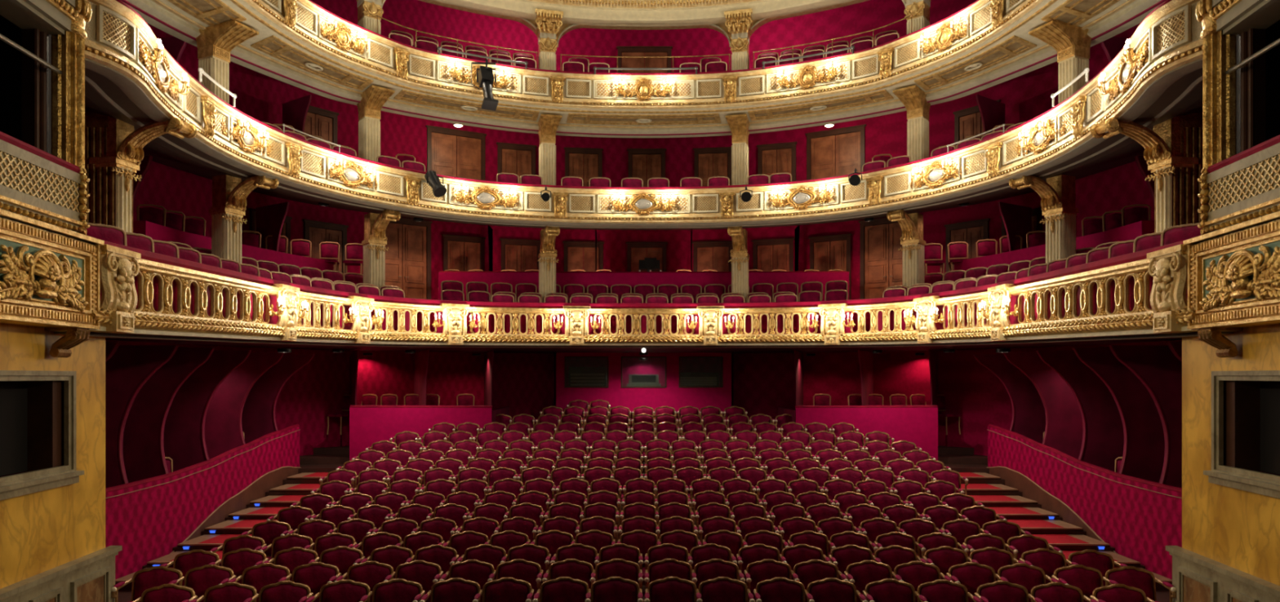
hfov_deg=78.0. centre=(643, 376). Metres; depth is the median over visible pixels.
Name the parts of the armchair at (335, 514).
frame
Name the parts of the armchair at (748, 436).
frame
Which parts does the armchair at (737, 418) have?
frame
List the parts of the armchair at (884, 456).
frame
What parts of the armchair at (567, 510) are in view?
frame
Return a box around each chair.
[136,204,166,226]
[163,210,185,231]
[164,457,173,473]
[182,216,205,235]
[241,231,261,248]
[265,235,288,253]
[272,124,294,132]
[289,239,311,257]
[303,134,323,139]
[319,241,340,271]
[326,394,351,435]
[342,243,363,275]
[360,394,377,405]
[380,394,398,405]
[395,154,415,167]
[404,394,418,405]
[426,394,439,405]
[437,269,458,287]
[456,394,474,405]
[468,269,483,271]
[500,269,515,271]
[524,269,538,271]
[569,269,585,271]
[595,269,611,271]
[675,269,691,271]
[702,269,717,271]
[748,269,763,271]
[771,269,786,271]
[804,269,818,271]
[813,394,831,405]
[828,269,849,287]
[847,394,861,405]
[868,394,883,405]
[871,154,892,167]
[889,394,906,405]
[910,394,926,405]
[924,243,945,275]
[937,394,960,435]
[947,241,968,271]
[964,134,984,139]
[975,239,997,257]
[992,124,1014,132]
[999,235,1022,253]
[1026,231,1045,248]
[1081,216,1105,235]
[1102,210,1124,231]
[1114,457,1122,473]
[1121,204,1151,226]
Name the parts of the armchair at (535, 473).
frame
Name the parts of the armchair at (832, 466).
frame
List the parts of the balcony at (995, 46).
soffit panel, soffit moulding, panel frame, lattice panel, panel frame, soffit panel, soffit moulding, relief panel, panel frame, panel frame, lattice panel, lattice panel, panel frame, soffit moulding, soffit panel, relief panel, panel frame, lattice panel, panel frame, lattice panel, panel frame, velvet rail, soffit panel, soffit moulding, soffit moulding, panel frame, cornice, moulding, relief panel, lattice panel, panel frame, panel frame, lattice panel, relief panel, panel frame, soffit panel, soffit moulding, lattice panel, panel frame, lattice panel, panel frame, relief panel, panel frame, soffit panel, soffit moulding, panel frame, lattice panel, panel frame, soffit moulding, soffit panel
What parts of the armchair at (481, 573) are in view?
frame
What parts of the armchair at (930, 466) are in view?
frame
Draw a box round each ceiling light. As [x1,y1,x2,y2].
[277,348,291,352]
[318,202,328,206]
[332,349,344,352]
[362,352,372,355]
[404,350,415,353]
[413,217,423,222]
[453,124,463,127]
[471,353,481,355]
[639,352,648,355]
[806,353,815,355]
[823,124,835,127]
[864,217,874,222]
[871,350,882,353]
[915,352,924,355]
[958,202,968,206]
[995,348,1010,352]
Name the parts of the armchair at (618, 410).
frame, armrest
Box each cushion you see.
[133,568,179,601]
[143,587,191,601]
[154,242,176,257]
[173,243,189,248]
[176,552,216,586]
[178,248,199,262]
[195,248,211,253]
[206,585,253,601]
[225,537,262,553]
[244,566,287,601]
[253,523,288,555]
[271,273,290,283]
[273,536,310,558]
[275,550,315,581]
[279,508,311,533]
[285,132,305,140]
[299,521,333,551]
[301,495,331,519]
[320,482,349,505]
[321,507,353,533]
[322,582,367,601]
[328,471,355,488]
[333,146,355,155]
[341,494,370,519]
[344,461,369,485]
[349,564,391,601]
[358,481,386,505]
[359,451,383,468]
[360,471,386,483]
[364,534,399,561]
[373,442,395,458]
[373,548,410,578]
[374,460,399,484]
[380,287,398,295]
[382,520,416,547]
[391,31,412,39]
[395,432,417,449]
[395,470,421,482]
[400,506,430,532]
[407,460,431,484]
[414,493,443,518]
[417,37,436,44]
[418,450,442,469]
[424,432,445,450]
[425,470,451,486]
[426,480,454,505]
[429,441,451,459]
[433,581,477,601]
[434,423,453,441]
[436,460,461,484]
[441,42,461,48]
[451,533,485,562]
[451,562,491,601]
[459,469,484,482]
[464,519,496,544]
[466,46,485,52]
[466,546,503,580]
[467,283,486,293]
[475,505,506,533]
[477,450,500,469]
[484,423,504,440]
[484,441,506,459]
[485,493,514,519]
[490,50,509,56]
[492,284,511,295]
[494,480,521,505]
[497,293,515,302]
[514,53,533,58]
[519,296,539,302]
[523,469,547,493]
[524,293,541,298]
[528,459,552,480]
[529,431,551,452]
[534,423,555,439]
[539,415,558,427]
[539,440,560,459]
[542,580,586,601]
[543,407,561,423]
[544,519,576,539]
[548,293,566,297]
[551,505,580,533]
[551,561,591,589]
[552,468,577,493]
[555,285,559,293]
[555,493,584,519]
[558,423,577,435]
[558,546,595,569]
[561,415,580,433]
[561,449,583,471]
[564,285,582,301]
[564,407,582,418]
[564,440,586,454]
[569,58,587,70]
[571,297,591,302]
[582,431,602,452]
[582,518,613,536]
[584,423,604,434]
[585,468,610,485]
[585,504,615,522]
[586,415,605,426]
[588,459,612,471]
[589,407,607,417]
[589,492,617,508]
[591,400,608,408]
[591,449,613,462]
[591,480,618,494]
[593,440,614,452]
[596,297,616,303]
[597,561,637,582]
[601,546,637,564]
[607,423,627,433]
[608,415,627,424]
[610,407,628,416]
[612,285,630,301]
[614,468,639,493]
[616,458,639,470]
[617,449,639,460]
[618,440,639,450]
[622,297,641,303]
[622,532,655,567]
[623,518,654,533]
[624,504,654,519]
[626,480,653,493]
[626,492,653,506]
[633,423,653,432]
[633,431,653,452]
[634,407,653,416]
[634,415,653,423]
[647,297,666,303]
[647,440,668,450]
[647,449,670,460]
[647,458,671,470]
[649,546,685,564]
[649,561,689,582]
[650,580,693,601]
[655,407,674,416]
[656,415,675,424]
[657,423,676,432]
[657,480,684,494]
[658,285,676,301]
[658,492,686,506]
[659,504,688,520]
[660,518,692,535]
[672,297,692,303]
[672,440,693,452]
[673,449,696,461]
[675,459,698,473]
[676,468,702,493]
[680,407,697,417]
[681,415,700,425]
[683,423,702,434]
[684,431,705,452]
[692,480,719,498]
[695,493,723,511]
[697,297,717,302]
[698,505,728,530]
[701,440,722,461]
[701,580,744,601]
[702,518,733,539]
[703,449,726,470]
[706,459,730,477]
[710,468,734,493]
[722,293,740,297]
[725,407,743,425]
[726,440,747,454]
[728,415,747,433]
[732,423,751,439]
[733,505,763,533]
[734,459,758,474]
[736,431,756,451]
[739,469,764,493]
[739,519,771,547]
[740,546,777,583]
[746,533,781,561]
[747,293,767,298]
[748,562,788,601]
[749,296,769,302]
[755,423,775,440]
[755,441,777,461]
[758,480,785,506]
[758,580,802,601]
[759,53,777,59]
[760,431,781,450]
[760,450,782,470]
[765,493,793,520]
[766,459,790,479]
[773,293,791,302]
[773,469,798,493]
[773,505,803,534]
[777,284,796,295]
[782,49,800,55]
[782,423,802,441]
[782,519,813,549]
[783,546,821,580]
[788,431,808,450]
[791,533,826,562]
[794,459,818,479]
[795,562,835,601]
[802,283,821,293]
[802,469,827,493]
[804,46,823,52]
[808,506,838,533]
[809,441,831,460]
[809,581,853,601]
[813,432,834,450]
[817,450,840,470]
[819,520,852,551]
[825,480,852,505]
[826,460,850,480]
[831,533,866,548]
[832,423,853,442]
[832,547,870,580]
[835,441,857,459]
[835,493,865,519]
[836,470,862,493]
[841,432,862,450]
[848,506,879,533]
[848,563,889,601]
[851,36,871,44]
[855,460,879,480]
[857,481,884,505]
[862,520,894,552]
[865,441,888,459]
[866,432,888,443]
[866,470,893,493]
[867,582,912,601]
[870,493,898,518]
[875,31,895,39]
[875,451,899,468]
[876,548,915,578]
[878,534,913,550]
[884,506,915,532]
[888,460,912,482]
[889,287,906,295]
[892,442,915,458]
[893,481,920,505]
[897,564,937,601]
[901,471,927,493]
[901,520,933,553]
[904,451,928,468]
[908,494,937,519]
[917,461,942,482]
[920,535,955,559]
[920,582,965,601]
[925,507,956,533]
[926,482,954,505]
[927,549,965,579]
[932,146,954,155]
[932,471,959,493]
[943,495,973,519]
[944,521,978,551]
[951,564,993,601]
[962,507,994,533]
[966,536,1003,562]
[972,550,1011,581]
[979,584,1026,601]
[982,132,1001,140]
[984,522,1018,551]
[1000,566,1043,601]
[1009,537,1046,563]
[1023,551,1063,584]
[1033,585,1080,601]
[1056,568,1100,601]
[1071,552,1111,586]
[1075,248,1092,253]
[1088,248,1108,262]
[1095,587,1143,601]
[1097,244,1112,248]
[1107,568,1153,601]
[1111,242,1133,257]
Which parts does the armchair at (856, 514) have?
frame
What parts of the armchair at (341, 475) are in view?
armrest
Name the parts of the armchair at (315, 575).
frame, armrest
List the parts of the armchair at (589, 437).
frame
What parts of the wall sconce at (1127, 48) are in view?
arm, arm, arm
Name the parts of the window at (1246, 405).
sill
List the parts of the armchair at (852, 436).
frame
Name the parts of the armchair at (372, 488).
frame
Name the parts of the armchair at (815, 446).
frame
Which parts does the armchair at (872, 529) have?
frame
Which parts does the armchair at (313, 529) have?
frame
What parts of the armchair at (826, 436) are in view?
frame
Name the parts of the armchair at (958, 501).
frame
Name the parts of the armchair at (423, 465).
frame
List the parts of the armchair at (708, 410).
frame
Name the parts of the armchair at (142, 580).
arm knob, armrest, frame, armrest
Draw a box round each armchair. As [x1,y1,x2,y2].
[85,222,127,246]
[111,566,184,601]
[125,231,154,252]
[128,583,197,601]
[153,240,179,258]
[160,550,221,586]
[168,240,192,248]
[177,246,201,263]
[184,564,235,601]
[189,582,258,601]
[192,247,211,253]
[200,253,222,268]
[209,534,266,556]
[221,258,241,272]
[221,548,268,584]
[227,563,292,601]
[240,263,259,276]
[240,520,292,560]
[241,256,258,267]
[257,260,279,271]
[257,267,272,279]
[258,581,313,601]
[259,533,314,564]
[262,121,282,131]
[262,547,319,581]
[266,506,315,533]
[270,271,292,283]
[278,263,301,275]
[282,129,306,140]
[286,520,337,551]
[289,274,311,279]
[289,493,334,519]
[290,275,311,286]
[291,562,341,601]
[300,266,323,279]
[305,579,372,601]
[306,137,331,149]
[309,505,356,533]
[310,279,333,289]
[311,277,333,285]
[311,480,352,505]
[314,533,356,562]
[319,469,358,493]
[319,546,364,579]
[321,270,344,281]
[330,493,373,519]
[331,145,356,156]
[333,280,355,286]
[333,282,356,293]
[333,561,395,601]
[336,459,373,485]
[337,519,376,551]
[343,272,363,285]
[348,480,389,505]
[351,449,386,468]
[352,532,403,561]
[355,283,377,288]
[356,284,380,295]
[356,504,393,532]
[358,468,389,484]
[360,545,414,578]
[365,440,398,458]
[371,518,419,547]
[372,578,424,601]
[373,458,402,492]
[373,492,408,519]
[376,155,400,167]
[378,285,401,295]
[381,288,404,297]
[386,449,413,468]
[386,468,423,492]
[388,32,412,46]
[389,431,419,449]
[389,480,422,505]
[389,504,434,532]
[390,30,414,47]
[395,560,443,601]
[398,440,424,459]
[400,458,435,493]
[401,160,425,172]
[403,531,444,560]
[405,492,446,518]
[412,449,444,469]
[414,40,438,52]
[414,545,458,580]
[416,35,438,45]
[418,431,448,450]
[419,479,457,505]
[419,517,457,546]
[419,577,482,601]
[422,440,454,459]
[423,467,454,493]
[428,422,456,441]
[433,503,469,533]
[435,458,463,493]
[439,560,496,601]
[440,40,464,57]
[440,44,463,57]
[440,280,463,292]
[440,289,464,301]
[442,531,489,562]
[444,448,472,469]
[446,491,479,519]
[448,431,473,450]
[452,467,488,484]
[453,440,479,460]
[455,517,500,544]
[455,544,507,580]
[456,422,480,441]
[457,479,488,506]
[462,457,495,482]
[464,45,486,53]
[465,49,488,61]
[466,281,488,301]
[467,290,490,302]
[467,503,509,533]
[471,448,502,469]
[472,431,501,450]
[478,491,517,519]
[479,440,509,459]
[480,422,506,440]
[482,577,533,601]
[487,467,517,493]
[488,49,510,62]
[488,478,524,505]
[489,53,512,65]
[489,530,530,561]
[490,282,512,300]
[491,293,514,302]
[493,291,516,302]
[495,413,512,431]
[495,457,524,481]
[495,559,543,601]
[496,173,519,183]
[500,516,537,543]
[501,430,525,449]
[502,448,529,470]
[506,422,530,440]
[507,543,551,584]
[509,440,535,460]
[509,502,544,535]
[512,53,533,66]
[512,413,535,433]
[514,57,536,68]
[515,283,537,301]
[516,466,551,493]
[517,294,541,302]
[517,490,550,522]
[520,174,542,184]
[520,292,542,302]
[523,457,555,480]
[524,478,555,510]
[525,430,553,453]
[529,448,559,469]
[530,422,557,439]
[530,530,575,566]
[532,577,591,601]
[534,439,564,459]
[535,413,560,427]
[537,516,579,539]
[539,406,564,423]
[542,559,595,600]
[543,295,567,302]
[544,502,583,533]
[546,293,568,302]
[550,490,587,519]
[550,543,599,569]
[551,466,580,497]
[553,430,577,445]
[555,284,560,293]
[555,457,583,479]
[555,478,590,497]
[556,422,580,439]
[560,176,583,186]
[560,413,582,435]
[560,448,586,474]
[562,62,584,71]
[563,284,584,302]
[563,439,589,471]
[564,406,585,426]
[566,400,589,418]
[568,57,589,71]
[569,295,592,302]
[571,293,593,302]
[574,529,615,561]
[577,430,604,472]
[579,516,617,543]
[580,466,613,519]
[581,422,606,435]
[583,413,608,426]
[583,457,615,473]
[583,502,619,543]
[586,284,608,302]
[586,406,609,418]
[586,448,616,463]
[586,490,620,539]
[587,62,609,72]
[588,177,610,186]
[589,400,610,410]
[589,439,617,454]
[590,478,622,525]
[591,577,643,601]
[595,295,617,303]
[595,559,643,593]
[596,293,617,297]
[599,543,643,570]
[604,430,629,444]
[606,422,630,435]
[608,406,631,435]
[608,413,631,439]
[610,284,631,303]
[613,466,643,505]
[614,457,643,473]
[616,448,643,463]
[617,439,643,475]
[617,515,660,539]
[617,529,661,586]
[619,502,658,524]
[620,295,643,303]
[621,177,643,186]
[621,293,643,298]
[621,490,657,511]
[622,478,657,497]
[630,430,657,460]
[631,406,655,418]
[631,413,656,426]
[631,422,656,435]
[633,284,654,303]
[644,439,672,454]
[644,448,673,463]
[644,457,675,474]
[644,466,676,485]
[644,543,693,593]
[644,559,697,589]
[644,577,702,601]
[645,293,667,298]
[645,295,668,303]
[647,177,669,186]
[654,406,676,418]
[655,413,678,426]
[655,422,679,435]
[656,430,681,444]
[656,478,688,497]
[656,490,691,511]
[657,284,678,303]
[657,502,694,525]
[658,516,697,539]
[659,529,701,553]
[671,293,692,297]
[671,295,693,303]
[671,439,697,454]
[672,448,700,463]
[673,457,703,473]
[675,466,706,505]
[677,406,701,426]
[679,62,701,72]
[679,413,703,435]
[680,177,702,186]
[680,284,702,302]
[680,422,706,462]
[681,430,709,454]
[688,478,724,524]
[689,543,737,569]
[692,490,728,539]
[693,559,745,589]
[695,502,734,537]
[696,293,717,298]
[696,295,719,302]
[698,439,726,471]
[698,516,741,546]
[698,577,755,601]
[700,57,720,71]
[700,406,723,423]
[701,448,730,473]
[702,413,726,432]
[702,530,746,567]
[703,457,735,477]
[704,284,725,302]
[705,61,727,71]
[705,422,729,435]
[706,466,740,493]
[707,176,729,186]
[707,430,733,450]
[720,293,742,302]
[721,295,745,302]
[721,478,755,505]
[723,406,747,426]
[724,439,752,454]
[726,413,751,433]
[726,490,763,519]
[728,284,749,295]
[728,448,758,469]
[729,422,756,440]
[731,502,770,533]
[733,430,761,451]
[733,457,764,474]
[736,543,786,583]
[737,466,770,497]
[737,516,779,547]
[744,530,788,562]
[744,559,799,601]
[746,174,769,184]
[746,292,768,302]
[747,294,771,302]
[750,413,774,431]
[751,283,773,301]
[752,440,782,461]
[753,577,814,601]
[754,57,777,68]
[754,422,780,440]
[755,478,791,510]
[757,52,778,65]
[757,448,788,470]
[759,430,786,450]
[761,491,800,520]
[763,457,795,479]
[768,173,791,183]
[769,467,804,493]
[769,503,811,534]
[772,291,795,302]
[774,293,797,302]
[774,413,791,432]
[776,282,798,300]
[777,53,800,65]
[777,516,822,549]
[779,422,807,441]
[779,440,808,459]
[780,48,801,61]
[781,544,831,580]
[785,448,816,469]
[786,431,814,450]
[787,479,823,505]
[787,530,835,562]
[792,457,825,479]
[792,560,848,601]
[796,491,835,519]
[798,290,821,302]
[800,281,822,301]
[800,467,835,493]
[801,48,824,61]
[803,44,825,57]
[804,422,831,442]
[806,503,847,533]
[806,577,867,601]
[807,440,837,460]
[811,431,839,450]
[814,448,847,470]
[817,517,862,558]
[822,479,860,505]
[823,458,857,480]
[824,289,848,301]
[825,44,848,57]
[825,280,848,292]
[826,40,848,48]
[828,545,881,580]
[829,531,878,555]
[830,422,858,442]
[832,491,873,519]
[833,467,869,493]
[834,440,864,459]
[838,431,868,450]
[843,449,875,469]
[844,504,888,533]
[844,560,903,601]
[848,35,872,52]
[849,40,872,52]
[853,458,887,480]
[855,479,893,505]
[858,518,906,560]
[862,160,885,172]
[862,440,894,459]
[862,578,928,601]
[864,468,901,493]
[865,431,894,448]
[867,492,908,518]
[873,30,897,46]
[873,449,906,468]
[874,532,925,559]
[874,545,927,578]
[875,32,899,46]
[882,288,906,297]
[882,504,926,532]
[884,458,920,482]
[885,285,908,295]
[886,155,911,167]
[890,440,921,458]
[890,480,930,505]
[893,561,953,601]
[897,468,936,493]
[898,518,946,561]
[902,449,935,468]
[905,493,948,519]
[906,284,930,295]
[909,283,931,289]
[915,459,951,482]
[916,533,968,561]
[916,579,982,601]
[921,505,968,533]
[922,546,978,579]
[924,272,943,285]
[924,480,964,505]
[930,145,955,156]
[930,282,954,293]
[930,469,968,495]
[931,280,954,287]
[940,519,991,551]
[941,493,984,519]
[942,270,965,281]
[946,562,1008,601]
[954,277,976,285]
[954,279,977,289]
[955,137,980,149]
[960,506,1007,533]
[962,533,1017,564]
[964,266,987,279]
[969,547,1024,581]
[974,581,1043,601]
[976,274,997,279]
[976,275,996,286]
[980,129,1004,140]
[982,520,1031,551]
[986,263,1009,275]
[995,271,1017,283]
[997,563,1059,601]
[1004,121,1025,131]
[1006,534,1062,563]
[1008,260,1031,271]
[1015,267,1029,279]
[1018,548,1078,584]
[1027,263,1047,276]
[1028,256,1045,267]
[1030,582,1097,601]
[1046,258,1066,272]
[1051,564,1119,601]
[1065,253,1087,268]
[1067,550,1127,586]
[1075,247,1095,253]
[1085,246,1112,263]
[1089,584,1159,601]
[1095,240,1118,248]
[1104,566,1176,601]
[1108,240,1137,257]
[1133,231,1162,252]
[1160,222,1208,246]
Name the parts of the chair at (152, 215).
backrest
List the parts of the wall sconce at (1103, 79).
arm, arm, arm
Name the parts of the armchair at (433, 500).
frame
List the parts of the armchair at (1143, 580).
armrest, arm knob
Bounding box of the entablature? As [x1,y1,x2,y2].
[381,0,906,49]
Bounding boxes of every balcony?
[53,235,1233,348]
[84,0,1202,228]
[120,0,1166,137]
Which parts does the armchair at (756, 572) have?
armrest, arm knob, frame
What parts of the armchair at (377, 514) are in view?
frame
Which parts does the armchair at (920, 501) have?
frame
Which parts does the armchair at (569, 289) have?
frame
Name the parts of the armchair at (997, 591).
armrest, armrest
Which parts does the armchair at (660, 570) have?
armrest, arm knob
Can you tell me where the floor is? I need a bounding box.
[115,433,1169,601]
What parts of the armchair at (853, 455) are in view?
frame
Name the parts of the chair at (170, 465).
backrest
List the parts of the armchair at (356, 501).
frame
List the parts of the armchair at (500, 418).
frame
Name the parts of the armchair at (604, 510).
frame, armrest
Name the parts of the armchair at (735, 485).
frame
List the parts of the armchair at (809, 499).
frame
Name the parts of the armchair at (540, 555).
armrest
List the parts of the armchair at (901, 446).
frame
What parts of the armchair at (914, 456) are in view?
frame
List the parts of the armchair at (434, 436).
frame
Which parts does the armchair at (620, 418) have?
frame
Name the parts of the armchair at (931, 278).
frame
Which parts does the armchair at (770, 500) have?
frame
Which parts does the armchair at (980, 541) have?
frame, armrest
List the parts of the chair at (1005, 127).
backrest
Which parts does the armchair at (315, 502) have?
frame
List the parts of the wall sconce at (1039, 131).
arm, arm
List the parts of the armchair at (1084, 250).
frame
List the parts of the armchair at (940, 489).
frame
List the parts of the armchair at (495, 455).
frame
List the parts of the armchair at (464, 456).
frame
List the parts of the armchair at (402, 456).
frame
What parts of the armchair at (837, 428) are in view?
frame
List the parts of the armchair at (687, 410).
frame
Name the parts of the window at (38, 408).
sill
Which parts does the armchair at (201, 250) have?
frame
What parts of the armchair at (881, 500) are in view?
frame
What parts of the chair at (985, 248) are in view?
backrest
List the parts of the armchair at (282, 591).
armrest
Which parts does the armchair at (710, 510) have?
armrest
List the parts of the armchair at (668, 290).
frame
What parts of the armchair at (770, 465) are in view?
frame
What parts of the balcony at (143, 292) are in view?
cornice, velvet rail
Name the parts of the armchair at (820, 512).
frame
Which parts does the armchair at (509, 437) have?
frame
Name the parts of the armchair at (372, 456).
frame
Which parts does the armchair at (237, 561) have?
frame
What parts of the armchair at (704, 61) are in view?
frame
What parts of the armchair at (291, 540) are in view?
armrest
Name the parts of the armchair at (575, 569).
arm knob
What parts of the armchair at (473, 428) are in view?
frame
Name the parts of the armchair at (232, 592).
armrest, armrest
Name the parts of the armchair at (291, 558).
frame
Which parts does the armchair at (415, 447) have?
frame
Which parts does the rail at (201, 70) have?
post, post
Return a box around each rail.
[198,67,236,106]
[282,124,340,152]
[376,15,537,68]
[437,46,528,69]
[560,53,730,72]
[593,66,697,74]
[752,14,912,68]
[761,45,854,69]
[946,124,1004,152]
[1050,67,1089,106]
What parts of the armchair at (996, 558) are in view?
frame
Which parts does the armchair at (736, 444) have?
frame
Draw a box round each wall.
[0,14,105,589]
[0,471,28,477]
[105,22,279,431]
[105,341,120,362]
[105,345,179,488]
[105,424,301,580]
[122,347,215,483]
[133,155,153,206]
[133,220,333,271]
[158,36,186,62]
[163,350,252,471]
[204,352,284,459]
[241,354,314,444]
[255,201,289,251]
[279,0,1008,456]
[282,94,311,135]
[349,349,359,405]
[349,405,509,461]
[413,350,429,405]
[438,271,848,302]
[484,350,493,410]
[488,225,493,271]
[554,352,733,406]
[554,352,733,413]
[595,229,596,271]
[690,229,692,271]
[777,405,937,461]
[794,350,803,405]
[795,225,799,271]
[857,349,873,405]
[928,349,937,405]
[954,220,1154,271]
[973,354,1045,444]
[975,94,1004,134]
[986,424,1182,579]
[997,201,1031,251]
[1002,352,1082,459]
[1008,22,1182,431]
[1035,350,1124,471]
[1071,347,1164,483]
[1100,36,1130,62]
[1108,344,1182,488]
[1134,155,1154,205]
[1166,341,1182,362]
[1182,19,1279,586]
[1258,471,1279,475]
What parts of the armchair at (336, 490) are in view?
frame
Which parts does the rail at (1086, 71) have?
post, post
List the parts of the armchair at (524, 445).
frame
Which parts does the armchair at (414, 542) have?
frame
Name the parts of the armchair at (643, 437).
frame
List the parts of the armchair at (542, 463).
frame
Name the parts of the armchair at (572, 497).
frame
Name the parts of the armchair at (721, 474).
frame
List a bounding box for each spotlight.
[424,170,446,197]
[471,59,498,111]
[540,186,551,201]
[739,186,752,202]
[848,168,862,186]
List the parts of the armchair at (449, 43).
frame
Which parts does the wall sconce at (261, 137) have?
arm, arm, arm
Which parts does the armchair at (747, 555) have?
armrest, frame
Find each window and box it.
[0,370,84,500]
[564,356,608,387]
[621,356,666,387]
[679,356,723,387]
[1203,370,1279,498]
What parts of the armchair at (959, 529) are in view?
frame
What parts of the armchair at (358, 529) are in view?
frame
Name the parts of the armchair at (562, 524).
frame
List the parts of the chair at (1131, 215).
backrest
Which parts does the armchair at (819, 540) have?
frame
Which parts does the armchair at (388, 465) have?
frame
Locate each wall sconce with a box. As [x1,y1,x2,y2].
[143,38,164,63]
[172,72,191,94]
[233,119,249,137]
[253,129,270,147]
[268,297,286,316]
[296,300,309,319]
[324,17,337,35]
[332,159,346,174]
[342,306,357,324]
[355,32,368,48]
[364,167,376,183]
[371,309,384,325]
[431,312,444,328]
[450,62,462,78]
[457,184,469,199]
[468,314,479,328]
[500,70,511,85]
[506,189,516,204]
[552,315,563,329]
[590,315,600,329]
[613,193,623,206]
[614,78,625,93]
[662,79,672,93]
[663,193,674,206]
[686,315,697,329]
[724,315,734,329]
[771,189,782,204]
[776,70,786,85]
[807,314,818,328]
[817,185,830,199]
[825,62,836,78]
[842,313,855,328]
[902,309,915,325]
[911,167,924,182]
[920,32,933,49]
[929,306,944,324]
[941,158,955,174]
[949,17,963,35]
[977,300,991,319]
[1001,297,1018,316]
[1017,128,1034,147]
[1037,119,1053,137]
[1096,72,1115,94]
[1122,39,1143,63]
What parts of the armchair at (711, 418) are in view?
frame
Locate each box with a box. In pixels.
[0,0,78,35]
[0,131,104,358]
[1182,134,1279,358]
[1208,0,1279,35]
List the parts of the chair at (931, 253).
backrest, frame, seat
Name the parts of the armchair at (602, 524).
armrest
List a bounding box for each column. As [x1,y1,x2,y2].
[22,0,92,173]
[88,115,197,232]
[195,20,258,104]
[208,174,279,263]
[356,0,383,34]
[356,85,395,161]
[361,209,400,288]
[533,8,563,70]
[537,114,562,185]
[537,226,559,302]
[724,8,754,70]
[725,114,749,185]
[727,226,749,302]
[886,209,925,288]
[892,84,930,161]
[903,0,931,34]
[1008,174,1078,263]
[1028,20,1091,103]
[1089,115,1198,232]
[1195,0,1265,173]
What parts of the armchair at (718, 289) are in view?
frame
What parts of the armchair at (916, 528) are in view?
frame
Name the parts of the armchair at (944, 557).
frame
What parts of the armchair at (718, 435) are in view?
frame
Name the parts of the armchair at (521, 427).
frame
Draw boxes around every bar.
[0,33,62,74]
[1225,38,1279,74]
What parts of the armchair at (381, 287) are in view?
frame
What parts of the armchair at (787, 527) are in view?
frame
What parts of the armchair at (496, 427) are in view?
frame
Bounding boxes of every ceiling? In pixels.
[84,96,1202,230]
[89,332,1197,353]
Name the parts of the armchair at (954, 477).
armrest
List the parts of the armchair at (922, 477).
frame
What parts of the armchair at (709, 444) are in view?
frame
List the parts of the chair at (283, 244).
backrest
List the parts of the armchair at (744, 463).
frame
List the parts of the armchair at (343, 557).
frame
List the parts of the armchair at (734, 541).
frame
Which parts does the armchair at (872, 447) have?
frame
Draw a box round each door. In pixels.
[248,208,292,253]
[302,219,348,273]
[303,105,338,145]
[385,217,432,299]
[426,124,486,180]
[442,234,485,271]
[496,142,537,183]
[499,238,540,271]
[562,241,604,271]
[564,147,603,186]
[616,46,672,73]
[626,148,666,186]
[626,242,667,271]
[692,240,733,271]
[693,146,731,186]
[751,238,794,271]
[756,142,797,181]
[805,124,866,180]
[808,233,852,300]
[858,217,902,299]
[944,218,990,272]
[952,99,1000,145]
[1000,207,1042,253]
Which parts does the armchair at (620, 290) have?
frame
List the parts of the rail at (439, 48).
post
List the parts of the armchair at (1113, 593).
armrest, armrest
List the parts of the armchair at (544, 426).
frame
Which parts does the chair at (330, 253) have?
seat, backrest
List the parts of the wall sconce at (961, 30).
arm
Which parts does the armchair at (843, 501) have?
frame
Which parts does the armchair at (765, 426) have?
frame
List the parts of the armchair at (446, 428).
frame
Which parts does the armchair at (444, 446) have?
frame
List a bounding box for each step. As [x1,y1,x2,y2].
[115,567,173,584]
[146,551,222,567]
[177,534,251,551]
[204,520,276,534]
[228,506,289,519]
[249,495,306,506]
[269,484,319,495]
[286,472,328,484]
[959,472,1000,484]
[960,484,1018,495]
[968,495,1037,506]
[984,506,1059,519]
[1007,520,1083,534]
[1021,534,1110,551]
[1062,551,1140,567]
[1114,567,1172,584]
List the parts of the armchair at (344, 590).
armrest, armrest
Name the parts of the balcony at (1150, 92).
panel frame, lattice panel, relief panel, panel frame, lattice panel, panel frame, lattice panel, panel frame, panel frame, relief panel, panel frame, lattice panel, lattice panel, panel frame, relief panel, panel frame, lattice panel, panel frame, lattice panel, panel frame, panel frame, relief panel, panel frame, lattice panel, panel frame, lattice panel, soffit moulding, relief panel, panel frame, lattice panel, panel frame, lattice panel, panel frame, relief panel, panel frame, lattice panel, panel frame, panel frame, lattice panel, panel frame, relief panel, lattice panel, panel frame, panel frame, lattice panel, relief panel, panel frame, panel frame, lattice panel, lattice panel, panel frame, panel frame, lattice panel, panel frame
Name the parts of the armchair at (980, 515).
frame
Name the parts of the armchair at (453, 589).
armrest, armrest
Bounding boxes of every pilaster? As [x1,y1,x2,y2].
[84,112,134,232]
[1152,112,1203,232]
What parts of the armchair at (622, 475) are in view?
frame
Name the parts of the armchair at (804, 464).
frame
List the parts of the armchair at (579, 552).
frame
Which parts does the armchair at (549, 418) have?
frame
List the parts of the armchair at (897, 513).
frame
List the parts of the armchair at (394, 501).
frame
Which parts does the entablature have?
arch moulding, arch moulding, cornice, arch moulding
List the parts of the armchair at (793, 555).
frame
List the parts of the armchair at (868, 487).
frame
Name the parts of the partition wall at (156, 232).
panel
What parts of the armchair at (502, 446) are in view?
frame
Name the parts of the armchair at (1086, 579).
frame, armrest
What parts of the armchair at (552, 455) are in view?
frame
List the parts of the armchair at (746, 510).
frame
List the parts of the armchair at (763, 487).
frame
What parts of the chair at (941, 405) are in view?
backrest, frame, leg, seat, leg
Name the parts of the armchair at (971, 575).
armrest, frame, armrest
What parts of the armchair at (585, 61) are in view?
frame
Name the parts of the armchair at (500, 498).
frame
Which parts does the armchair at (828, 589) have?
armrest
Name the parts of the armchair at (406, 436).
frame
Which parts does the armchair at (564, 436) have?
frame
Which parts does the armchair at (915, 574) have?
frame, armrest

